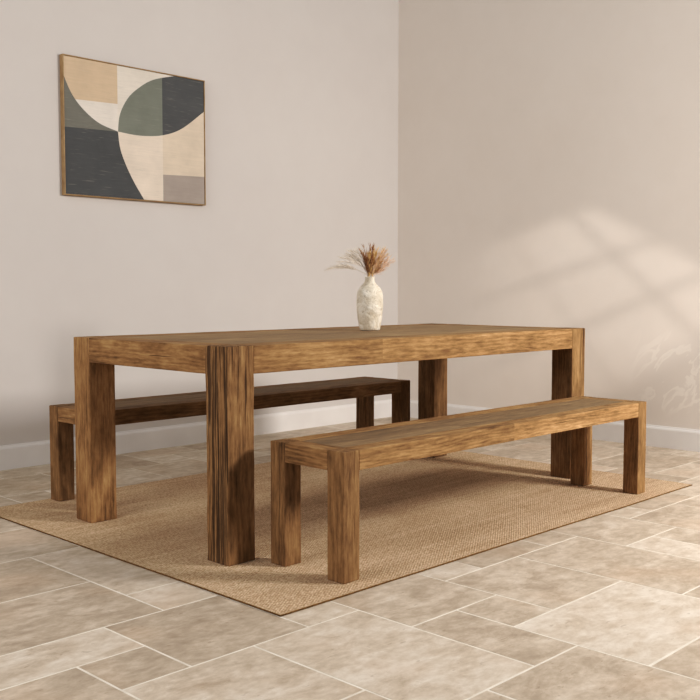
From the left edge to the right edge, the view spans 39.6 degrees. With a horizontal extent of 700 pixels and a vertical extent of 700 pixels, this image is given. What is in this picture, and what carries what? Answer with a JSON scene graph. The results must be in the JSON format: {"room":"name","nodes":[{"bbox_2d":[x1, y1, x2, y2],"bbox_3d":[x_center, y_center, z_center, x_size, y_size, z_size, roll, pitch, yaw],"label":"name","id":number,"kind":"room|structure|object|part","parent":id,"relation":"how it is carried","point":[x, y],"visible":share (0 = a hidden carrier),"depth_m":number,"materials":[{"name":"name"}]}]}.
{"room":"dining room","nodes":[
{"label":"dining room","id":0,"kind":"room"},
{"bbox_2d":[0,0,398,445],"bbox_3d":[-2.210,-1.129,5.003,0.120,3.806,7.499,3,5,44],"label":"wall","id":1,"kind":"structure","parent":0,"point":[301,96],"depth_m":6.27,"materials":[{"name":"paint"}]},
{"bbox_2d":[59,54,205,205],"bbox_3d":[-1.276,-1.291,5.837,0.036,0.784,0.988,3,5,44],"label":"wall picture","id":2,"kind":"object","parent":1,"relation":"attached to","point":[128,132],"visible":1,"depth_m":5.79,"materials":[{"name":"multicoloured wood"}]},
{"bbox_2d":[0,399,391,470],"bbox_3d":[-2.204,0.610,5.019,0.016,0.134,7.379,3,5,44],"label":"baseboard","id":3,"kind":"structure","parent":1,"relation":"attached to","point":[13,456],"depth_m":6.17,"materials":[{"name":"white paint"}]},
{"bbox_2d":[0,417,699,699],"bbox_3d":[0.070,0.862,2.803,6.385,0.100,7.380,3,5,44],"label":"floor","id":4,"kind":"structure","parent":0,"point":[606,606],"depth_m":2.89,"materials":[{"name":"stone"}]},
{"bbox_2d":[0,451,691,616],"bbox_3d":[0.042,0.698,4.620,2.015,0.006,2.772,3,5,44],"label":"rug","id":5,"kind":"object","parent":4,"relation":"on","point":[423,514],"visible":0.74,"depth_m":4.16,"materials":[{"name":"carpet"}]},
{"bbox_2d":[49,376,409,500],"bbox_3d":[-0.521,0.439,5.175,0.375,0.443,2.136,3,5,44],"label":"bench","id":6,"kind":"object","parent":5,"relation":"on","point":[364,389],"visible":0.71,"depth_m":4.91,"materials":[{"name":"brown wood"}]},
{"bbox_3d":[-1.345,0.478,4.545,0.080,0.443,0.081,3,5,44],"label":"leg","id":7,"kind":"part","parent":6,"relation":"part of","materials":[{"name":"brown wood"}]},
{"bbox_3d":[-1.239,0.298,4.432,0.214,0.069,0.080,3,5,44],"label":"rail","id":8,"kind":"part","parent":6,"relation":"part of","materials":[{"name":"brown wood"}]},
{"bbox_3d":[-0.625,0.247,5.266,0.081,0.070,1.975,3,5,44],"label":"long rail","id":9,"kind":"part","parent":6,"relation":"part of","materials":[{"name":"brown wood"}]},
{"bbox_3d":[-0.521,0.236,5.163,0.214,0.035,1.975,3,5,44],"label":"seat","id":10,"kind":"part","parent":6,"relation":"part of","materials":[{"name":"brown wood"}]},
{"bbox_3d":[-0.416,0.260,5.062,0.081,0.070,1.975,3,5,44],"label":"long rail","id":11,"kind":"part","parent":6,"relation":"part of","materials":[{"name":"brown wood"}]},
{"bbox_3d":[0.093,0.388,6.011,0.080,0.443,0.080,3,5,44],"label":"leg","id":12,"kind":"part","parent":6,"relation":"part of","materials":[{"name":"brown wood"}]},
{"bbox_3d":[0.198,0.209,5.896,0.214,0.070,0.080,3,5,44],"label":"rail","id":13,"kind":"part","parent":6,"relation":"part of","materials":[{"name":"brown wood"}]},
{"bbox_3d":[0.304,0.401,5.805,0.080,0.443,0.080,3,5,44],"label":"leg","id":14,"kind":"part","parent":6,"relation":"part of","materials":[{"name":"brown wood"}]},
{"bbox_2d":[74,323,584,565],"bbox_3d":[0.029,0.304,4.626,1.040,0.780,2.374,3,5,44],"label":"dining table","id":15,"kind":"object","parent":5,"relation":"on","point":[229,361],"visible":0.97,"depth_m":4.04,"materials":[{"name":"brown wood"}]},
{"bbox_3d":[-1.084,0.333,4.145,0.124,0.780,0.124,3,5,44],"label":"leg","id":16,"kind":"part","parent":15,"relation":"part of","materials":[{"name":"brown wood"}]},
{"bbox_3d":[-0.757,0.015,3.805,0.791,0.102,0.124,3,5,44],"label":"rail","id":17,"kind":"part","parent":15,"relation":"part of","materials":[{"name":"brown wood"}]},
{"bbox_3d":[-0.431,0.372,3.506,0.126,0.780,0.126,3,5,44],"label":"leg","id":18,"kind":"part","parent":15,"relation":"part of","materials":[{"name":"brown wood"}]},
{"bbox_3d":[-0.297,-0.053,4.925,0.124,0.103,2.124,3,5,44],"label":"long rail","id":19,"kind":"part","parent":15,"relation":"part of","materials":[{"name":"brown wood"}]},
{"bbox_2d":[357,277,382,330],"bbox_3d":[0.098,-0.229,4.787,0.133,0.263,0.131,3,5,44],"label":"vase","id":20,"kind":"object","parent":15,"relation":"on","point":[369,295],"visible":1,"depth_m":4.74,"materials":[{"name":"beige ceramic"}]},
{"bbox_2d":[325,243,394,276],"bbox_3d":[0.044,-0.331,4.782,0.369,0.408,0.116,0,4,0],"label":"bunch","id":21,"kind":"object","parent":20,"relation":"in","point":[373,267],"visible":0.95,"depth_m":4.77,"materials":[{"name":"brown plant"}]},
{"bbox_3d":[0.355,-0.014,4.287,0.124,0.103,2.124,3,5,44],"label":"long rail","id":22,"kind":"part","parent":15,"relation":"part of","materials":[{"name":"brown wood"}]},
{"bbox_3d":[0.489,0.235,5.748,0.124,0.780,0.124,3,5,44],"label":"leg","id":23,"kind":"part","parent":15,"relation":"part of","materials":[{"name":"brown wood"}]},
{"bbox_3d":[0.815,-0.083,5.407,0.791,0.103,0.124,3,5,44],"label":"rail","id":24,"kind":"part","parent":15,"relation":"part of","materials":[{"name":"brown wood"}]},
{"bbox_3d":[1.143,0.274,5.109,0.124,0.780,0.124,3,5,44],"label":"leg","id":25,"kind":"part","parent":15,"relation":"part of","materials":[{"name":"brown wood"}]},
{"bbox_2d":[271,396,646,583],"bbox_3d":[0.572,0.506,4.088,0.369,0.443,2.073,3,5,44],"label":"bench","id":26,"kind":"object","parent":5,"relation":"on","point":[343,454],"visible":1,"depth_m":3.52,"materials":[{"name":"brown wood"}]},
{"bbox_3d":[-0.230,0.543,3.478,0.078,0.443,0.078,3,5,44],"label":"leg","id":27,"kind":"part","parent":26,"relation":"part of","materials":[{"name":"brown wood"}]},
{"bbox_3d":[-0.125,0.364,3.366,0.212,0.069,0.078,3,5,44],"label":"rail","id":28,"kind":"part","parent":26,"relation":"part of","materials":[{"name":"brown wood"}]},
{"bbox_3d":[-0.022,0.555,3.275,0.078,0.443,0.078,3,5,44],"label":"leg","id":29,"kind":"part","parent":26,"relation":"part of","materials":[{"name":"brown wood"}]},
{"bbox_3d":[0.469,0.314,4.178,0.079,0.070,1.916,3,5,44],"label":"long rail","id":30,"kind":"part","parent":26,"relation":"part of","materials":[{"name":"brown wood"}]},
{"bbox_3d":[0.572,0.303,4.076,0.212,0.035,1.916,3,5,44],"label":"seat","id":31,"kind":"part","parent":26,"relation":"part of","materials":[{"name":"brown wood"}]},
{"bbox_3d":[0.675,0.326,3.976,0.079,0.070,1.916,3,5,44],"label":"long rail","id":32,"kind":"part","parent":26,"relation":"part of","materials":[{"name":"brown wood"}]},
{"bbox_3d":[1.166,0.456,4.901,0.078,0.443,0.078,3,5,44],"label":"leg","id":33,"kind":"part","parent":26,"relation":"part of","materials":[{"name":"brown wood"}]},
{"bbox_3d":[1.270,0.277,4.787,0.212,0.069,0.078,3,5,44],"label":"rail","id":34,"kind":"part","parent":26,"relation":"part of","materials":[{"name":"brown wood"}]},
{"bbox_3d":[1.374,0.468,4.698,0.078,0.443,0.078,3,5,44],"label":"leg","id":35,"kind":"part","parent":26,"relation":"part of","materials":[{"name":"brown wood"}]},
{"bbox_2d":[397,0,699,429],"bbox_3d":[2.337,-1.172,5.712,5.383,3.806,0.120,3,5,44],"label":"wall","id":36,"kind":"structure","parent":0,"point":[549,150],"depth_m":6.55,"materials":[{"name":"paint"}]},
{"bbox_2d":[410,400,699,451],"bbox_3d":[2.295,0.564,5.764,5.367,0.134,0.016,3,5,44],"label":"baseboard","id":37,"kind":"structure","parent":36,"relation":"attached to","point":[686,439],"depth_m":6.14,"materials":[{"name":"white paint"}]}
]}

